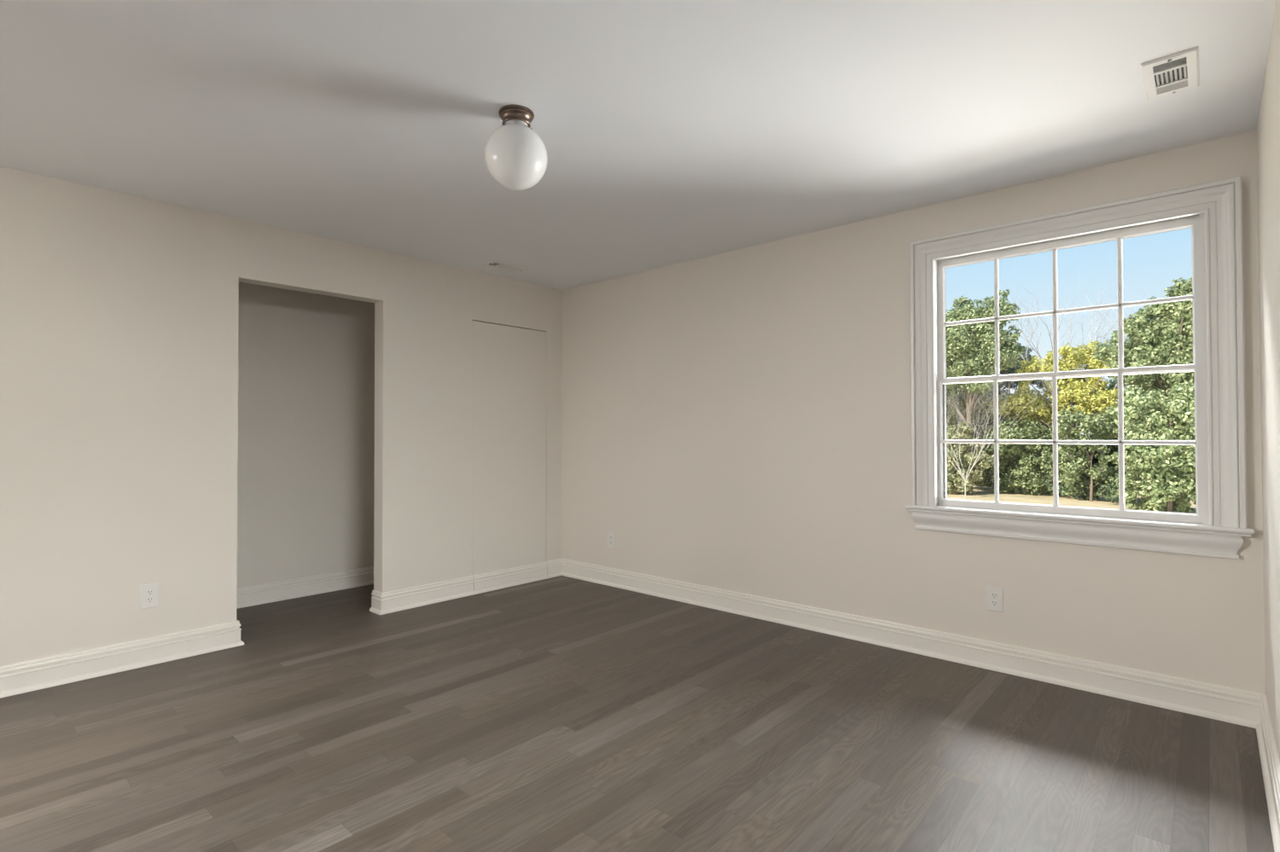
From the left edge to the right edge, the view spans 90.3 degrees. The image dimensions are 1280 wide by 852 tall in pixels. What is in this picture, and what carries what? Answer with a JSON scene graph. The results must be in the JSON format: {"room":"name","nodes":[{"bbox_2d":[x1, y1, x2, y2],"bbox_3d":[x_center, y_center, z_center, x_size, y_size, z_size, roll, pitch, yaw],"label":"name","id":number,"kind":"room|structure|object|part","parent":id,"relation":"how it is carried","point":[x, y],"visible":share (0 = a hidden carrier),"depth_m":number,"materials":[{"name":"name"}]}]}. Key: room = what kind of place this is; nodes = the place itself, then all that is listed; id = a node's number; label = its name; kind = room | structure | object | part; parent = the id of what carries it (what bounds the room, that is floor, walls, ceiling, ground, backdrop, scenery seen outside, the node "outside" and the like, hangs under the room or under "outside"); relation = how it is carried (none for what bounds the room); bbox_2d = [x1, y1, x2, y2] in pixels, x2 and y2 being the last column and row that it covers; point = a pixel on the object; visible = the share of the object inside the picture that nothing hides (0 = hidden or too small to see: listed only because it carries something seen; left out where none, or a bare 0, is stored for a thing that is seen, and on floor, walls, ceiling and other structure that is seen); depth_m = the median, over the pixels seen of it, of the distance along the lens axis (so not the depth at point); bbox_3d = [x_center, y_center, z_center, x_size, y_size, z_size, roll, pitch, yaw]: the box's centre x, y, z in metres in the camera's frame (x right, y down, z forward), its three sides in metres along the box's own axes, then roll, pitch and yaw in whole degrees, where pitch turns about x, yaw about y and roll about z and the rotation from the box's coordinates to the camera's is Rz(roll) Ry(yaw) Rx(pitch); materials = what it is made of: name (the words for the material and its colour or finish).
{"room":"empty bedroom","nodes":[
{"label":"empty bedroom","id":0,"kind":"room"},
{"bbox_2d":[0,166,562,666],"bbox_3d":[-2.134,0.032,3.925,0.122,2.440,4.250,-1,-1,42],"label":"wall","id":1,"kind":"structure","parent":0,"point":[119,311],"depth_m":3.40,"materials":[{"name":"paint"}]},
{"bbox_2d":[0,620,244,698],"bbox_3d":[-2.926,1.172,3.001,0.153,0.138,1.836,-1,-1,42],"label":"baseboard","id":2,"kind":"structure","parent":1,"relation":"attached to","point":[18,678],"depth_m":3.21,"materials":[{"name":"paint"}]},
{"bbox_2d":[139,582,159,609],"bbox_3d":[-2.564,0.890,3.334,0.008,0.124,0.079,-1,-1,42],"label":"wall outlet","id":3,"kind":"object","parent":1,"relation":"attached to","point":[149,593],"visible":1,"depth_m":3.33,"materials":[{"name":"white plastic"}]},
{"bbox_2d":[145,597,154,603],"bbox_3d":[-2.563,0.909,3.332,0.004,0.028,0.034,-1,-1,42],"label":"receptacle","id":4,"kind":"object","parent":3,"relation":"attached to","point":[148,600],"depth_m":3.33,"materials":[{"name":"white plastic"}]},
{"bbox_2d":[145,589,154,595],"bbox_3d":[-2.563,0.870,3.333,0.004,0.028,0.034,-1,-1,42],"label":"receptacle","id":5,"kind":"object","parent":3,"relation":"attached to","point":[148,592],"depth_m":3.33,"materials":[{"name":"white plastic"}]},
{"bbox_2d":[369,576,474,615],"bbox_3d":[-1.538,1.191,4.548,0.153,0.138,0.730,-1,-1,42],"label":"baseboard","id":6,"kind":"structure","parent":1,"relation":"attached to","point":[404,599],"depth_m":4.46,"materials":[{"name":"paint"}]},
{"bbox_2d":[472,320,547,590],"bbox_3d":[-1.030,0.230,5.073,0.056,2.046,0.711,-1,-1,42],"label":"door","id":7,"kind":"structure","parent":1,"relation":"in","point":[509,363],"depth_m":5.04,"materials":[{"name":"paint"}]},
{"bbox_3d":[-1.014,1.183,5.049,0.020,0.111,0.709,-1,-1,42],"label":"molding","id":8,"kind":"part","parent":7,"relation":"part of","materials":[{"name":"paint"}]},
{"bbox_2d":[473,575,548,594],"bbox_3d":[-1.009,1.253,5.045,0.031,0.024,0.716,-1,-1,42],"label":"trim","id":9,"kind":"structure","parent":1,"relation":"attached to","point":[514,584],"depth_m":5.01,"materials":[{"name":"paint"}]},
{"bbox_2d":[546,558,561,578],"bbox_3d":[-0.713,1.200,5.376,0.031,0.138,0.172,-1,-1,42],"label":"baseboard","id":10,"kind":"structure","parent":1,"relation":"attached to","point":[554,569],"depth_m":5.36,"materials":[{"name":"paint"}]},
{"bbox_2d":[236,282,374,587],"bbox_3d":[-2.188,0.042,4.612,0.875,2.440,3.300,-1,-1,42],"label":"wall","id":11,"kind":"structure","parent":0,"point":[305,453],"depth_m":4.76,"materials":[{"name":"paint"}]},
{"bbox_2d":[236,566,373,609],"bbox_3d":[-2.732,1.192,4.468,0.031,0.138,2.180,-1,-1,42],"label":"baseboard","id":12,"kind":"structure","parent":11,"relation":"attached to","point":[256,595],"depth_m":4.72,"materials":[{"name":"paint"}]},
{"bbox_2d":[0,576,1274,851],"bbox_3d":[-1.425,1.286,2.133,5.700,0.120,5.950,-1,-1,42],"label":"floor","id":13,"kind":"structure","parent":0,"point":[561,713],"depth_m":2.43,"materials":[{"name":"brown wood"}]},
{"bbox_2d":[0,0,1275,290],"bbox_3d":[-1.377,-1.313,2.228,5.700,0.200,6.110,-1,-1,42],"label":"ceiling","id":14,"kind":"structure","parent":0,"point":[671,131],"depth_m":2.40,"materials":[{"name":"paint"}]},
{"bbox_2d":[482,260,527,272],"bbox_3d":[-0.994,-1.173,4.697,0.147,0.014,0.305,-1,-1,42],"label":"ceiling vent","id":15,"kind":"object","parent":14,"relation":"in","point":[494,264],"visible":1,"depth_m":4.68,"materials":[{"name":"metal"}]},
{"bbox_2d":[484,104,547,190],"bbox_3d":[-0.478,-1.067,2.466,0.238,0.290,0.238,-1,-1,42],"label":"ceiling light","id":16,"kind":"object","parent":14,"relation":"attached to","point":[515,156],"visible":1,"depth_m":2.39,"materials":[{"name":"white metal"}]},
{"bbox_2d":[1140,46,1199,100],"bbox_3d":[1.843,-1.213,2.211,0.147,0.014,0.305,-1,-1,42],"label":"ceiling vent","id":17,"kind":"object","parent":14,"relation":"in","point":[1178,72],"visible":1,"depth_m":2.20,"materials":[{"name":"metal"}]},
{"bbox_3d":[1.816,-1.214,2.235,0.006,0.007,0.103,-1,-1,42],"label":"blade","id":18,"kind":"part","parent":17,"relation":"part of","materials":[{"name":"metal"}]},
{"bbox_3d":[1.825,-1.215,2.227,0.006,0.007,0.103,-1,-1,42],"label":"blade","id":19,"kind":"part","parent":17,"relation":"part of","materials":[{"name":"metal"}]},
{"bbox_3d":[1.834,-1.215,2.218,0.006,0.007,0.103,-1,-1,42],"label":"blade","id":20,"kind":"part","parent":17,"relation":"part of","materials":[{"name":"metal"}]},
{"bbox_3d":[1.843,-1.215,2.210,0.006,0.007,0.103,-1,-1,42],"label":"blade","id":21,"kind":"part","parent":17,"relation":"part of","materials":[{"name":"metal"}]},
{"bbox_3d":[1.852,-1.215,2.202,0.006,0.007,0.103,-1,-1,42],"label":"blade","id":22,"kind":"part","parent":17,"relation":"part of","materials":[{"name":"metal"}]},
{"bbox_3d":[1.861,-1.215,2.194,0.006,0.007,0.103,-1,-1,42],"label":"blade","id":23,"kind":"part","parent":17,"relation":"part of","materials":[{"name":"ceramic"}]},
{"bbox_3d":[1.871,-1.215,2.186,0.006,0.007,0.103,-1,-1,42],"label":"blade","id":24,"kind":"part","parent":17,"relation":"part of","materials":[{"name":"metal"}]},
{"bbox_2d":[561,129,1265,694],"bbox_3d":[0.612,0.093,4.423,5.700,2.560,0.160,-1,-1,42],"label":"wall","id":25,"kind":"structure","parent":0,"point":[739,421],"depth_m":3.81,"materials":[{"name":"paint"}]},
{"bbox_2d":[607,531,615,548],"bbox_3d":[-0.230,0.905,5.056,0.079,0.124,0.008,-1,-1,42],"label":"wall outlet","id":26,"kind":"object","parent":25,"relation":"attached to","point":[611,536],"visible":1,"depth_m":5.05,"materials":[{"name":"white plastic"}]},
{"bbox_2d":[561,558,1263,728],"bbox_3d":[0.923,1.178,4.003,4.300,0.138,0.031,-1,-1,42],"label":"baseboard","id":27,"kind":"structure","parent":25,"relation":"attached to","point":[1204,700],"depth_m":3.29,"materials":[{"name":"paint"}]},
{"bbox_2d":[986,586,1003,612],"bbox_3d":[1.801,0.879,3.235,0.079,0.124,0.008,-1,-1,42],"label":"wall outlet","id":28,"kind":"object","parent":25,"relation":"attached to","point":[994,595],"visible":1,"depth_m":3.23,"materials":[{"name":"white plastic"}]},
{"bbox_2d":[990,600,998,606],"bbox_3d":[1.800,0.899,3.233,0.034,0.028,0.004,-1,-1,42],"label":"receptacle","id":29,"kind":"object","parent":28,"relation":"attached to","point":[993,603],"depth_m":3.23,"materials":[{"name":"white plastic"}]},
{"bbox_2d":[990,592,998,599],"bbox_3d":[1.800,0.860,3.234,0.034,0.028,0.004,-1,-1,42],"label":"receptacle","id":30,"kind":"object","parent":28,"relation":"attached to","point":[993,595],"depth_m":3.23,"materials":[{"name":"white plastic"}]},
{"bbox_2d":[904,175,1254,559],"bbox_3d":[2.040,-0.232,3.125,1.380,1.580,0.233,-1,-1,42],"label":"window","id":31,"kind":"structure","parent":25,"relation":"in","point":[1213,211],"depth_m":2.94,"materials":[{"name":"paint"}]},
{"bbox_3d":[2.086,0.085,3.176,1.098,0.684,0.028,-1,-1,42],"label":"screen frame","id":32,"kind":"part","parent":31,"relation":"part of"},
{"bbox_3d":[2.060,-0.578,3.158,1.099,0.682,0.038,-1,-1,42],"label":"sash","id":33,"kind":"part","parent":31,"relation":"part of","materials":[{"name":"paint"}]},
{"bbox_3d":[2.035,0.082,3.119,1.099,0.688,0.038,-1,-1,42],"label":"sash","id":34,"kind":"part","parent":31,"relation":"part of","materials":[{"name":"paint"}]},
{"bbox_3d":[2.024,0.442,3.097,1.380,0.032,0.183,-1,-1,42],"label":"sill","id":35,"kind":"part","parent":31,"relation":"part of","materials":[{"name":"paint"}]},
{"bbox_2d":[1256,0,1279,762],"bbox_3d":[1.120,-0.017,0.873,0.200,2.440,4.450,-1,-1,42],"label":"wall","id":36,"kind":"structure","parent":0,"point":[1268,127],"depth_m":2.17,"materials":[{"name":"paint"}]},
{"bbox_2d":[1256,694,1279,851],"bbox_3d":[1.103,1.137,1.008,0.031,0.138,4.250,-1,-1,42],"label":"baseboard","id":37,"kind":"structure","parent":36,"relation":"attached to","point":[1267,747],"depth_m":2.12,"materials":[{"name":"paint"}]},
{"label":"outside","id":38,"kind":"structure","parent":0,"visible":0},
{"bbox_2d":[947,475,1196,513],"bbox_3d":[26.171,3.224,35.344,120.000,0.100,80.000,-1,-1,42],"label":"lawn","id":39,"kind":"structure","parent":38,"point":[984,493],"depth_m":27.23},
{"bbox_2d":[946,421,994,494],"bbox_3d":[14.567,1.503,29.653,1.849,3.540,3.567,0,-1,-34],"label":"leafy shrub","id":40,"kind":"object","parent":39,"relation":"on","point":[957,483],"visible":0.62,"depth_m":29.07,"materials":[{"name":"green plant"}]},
{"bbox_2d":[946,389,1014,487],"bbox_3d":[16.583,0.667,31.740,3.530,5.261,3.621,0,-1,14],"label":"leafy shrub","id":41,"kind":"object","parent":39,"relation":"on","point":[982,413],"visible":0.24,"depth_m":30.93,"materials":[{"name":"green plant"}]},
{"bbox_2d":[945,289,1026,494],"bbox_3d":[14.691,-1.491,29.903,4.021,9.534,5.769,0,-1,-30],"label":"leafy tree","id":42,"kind":"object","parent":39,"relation":"on","point":[968,346],"visible":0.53,"depth_m":28.36,"materials":[{"name":"green plant"}]},
{"bbox_2d":[949,390,1040,483],"bbox_3d":[18.912,0.684,35.920,7.289,5.331,4.300,-1,-1,28],"label":"leafy tree","id":43,"kind":"object","parent":39,"relation":"on","point":[992,423],"visible":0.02,"depth_m":34.57,"materials":[{"name":"green plant"}]},
{"bbox_2d":[946,343,1045,482],"bbox_3d":[18.716,-0.514,33.889,3.578,7.673,5.615,0,-1,-32],"label":"leafy tree","id":44,"kind":"object","parent":39,"relation":"on","point":[1011,370],"visible":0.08,"depth_m":32.84,"materials":[{"name":"green plant"}]},
{"bbox_2d":[946,351,1061,498],"bbox_3d":[14.047,-0.133,27.699,5.675,6.754,6.960,0,-1,-24],"label":"bare shrub","id":45,"kind":"object","parent":39,"relation":"on","point":[981,448],"visible":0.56,"depth_m":27.52,"materials":[{"name":"grey plant"}]},
{"bbox_2d":[983,417,1066,490],"bbox_3d":[17.466,1.416,29.033,3.786,3.684,3.336,-1,-1,42],"label":"leafy shrub","id":46,"kind":"object","parent":39,"relation":"on","point":[1033,465],"visible":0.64,"depth_m":28.61,"materials":[{"name":"green plant"}]},
{"bbox_2d":[989,469,1064,495],"bbox_3d":[17.548,2.595,28.869,2.979,1.320,1.562,-1,-1,42],"label":"leafy shrub","id":47,"kind":"object","parent":39,"relation":"on","point":[1009,486],"visible":0.57,"depth_m":28.87,"materials":[{"name":"green plant"}]},
{"bbox_2d":[983,340,1117,496],"bbox_3d":[18.498,-0.283,28.736,5.619,7.071,2.854,-1,-1,42],"label":"leafy tree","id":48,"kind":"object","parent":39,"relation":"on","point":[1078,391],"visible":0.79,"depth_m":28.13,"materials":[{"name":"yellow plant"}]},
{"bbox_2d":[1006,263,1136,490],"bbox_3d":[20.375,-2.313,29.511,8.174,11.138,6.599,0,-1,22],"label":"bare tree","id":49,"kind":"object","parent":39,"relation":"on","point":[1028,341],"visible":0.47,"depth_m":30.70,"materials":[{"name":"grey plant"}]},
{"bbox_2d":[1041,405,1118,501],"bbox_3d":[18.050,1.170,26.036,3.086,4.091,3.089,-1,-1,42],"label":"leafy tree","id":50,"kind":"object","parent":39,"relation":"on","point":[1073,468],"visible":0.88,"depth_m":25.83,"materials":[{"name":"green plant"}]},
{"bbox_2d":[1013,378,1147,490],"bbox_3d":[22.206,0.340,31.797,6.278,5.893,3.244,0,-1,18],"label":"leafy tree","id":51,"kind":"object","parent":39,"relation":"on","point":[1112,386],"visible":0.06,"depth_m":31.15,"materials":[{"name":"green plant"}]},
{"bbox_2d":[1041,471,1139,504],"bbox_3d":[18.854,2.560,26.534,1.812,1.322,3.964,0,-1,-9],"label":"leafy shrub","id":52,"kind":"object","parent":39,"relation":"on","point":[1112,488],"visible":0.44,"depth_m":26.34,"materials":[{"name":"green plant"}]},
{"bbox_2d":[1045,288,1162,493],"bbox_3d":[22.660,-1.833,30.910,6.614,10.206,8.373,0,-1,4],"label":"bare tree","id":53,"kind":"object","parent":39,"relation":"on","point":[1116,385],"visible":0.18,"depth_m":30.49,"materials":[{"name":"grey plant"}]},
{"bbox_2d":[1093,276,1194,511],"bbox_3d":[19.301,-1.126,23.216,4.340,8.602,3.014,-1,-1,28],"label":"leafy tree","id":54,"kind":"object","parent":39,"relation":"on","point":[1172,322],"visible":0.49,"depth_m":22.95,"materials":[{"name":"green plant"}]},
{"bbox_2d":[1096,328,1195,472],"bbox_3d":[23.792,-0.587,28.059,5.761,7.638,4.210,0,-1,25],"label":"leafy tree","id":55,"kind":"object","parent":39,"relation":"on","point":[1116,448],"visible":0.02,"depth_m":28.36,"materials":[{"name":"green plant"}]},
{"bbox_2d":[1105,379,1196,511],"bbox_3d":[18.030,0.801,21.917,3.602,4.718,2.726,0,-1,14],"label":"leafy shrub","id":56,"kind":"object","parent":39,"relation":"on","point":[1155,471],"visible":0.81,"depth_m":21.39,"materials":[{"name":"green plant"}]},
{"bbox_2d":[1113,482,1196,513],"bbox_3d":[18.340,2.544,21.929,1.465,1.230,3.410,0,-1,-38],"label":"leafy shrub","id":57,"kind":"object","parent":39,"relation":"on","point":[1178,503],"visible":0.38,"depth_m":22.18,"materials":[{"name":"green plant"}]}
]}

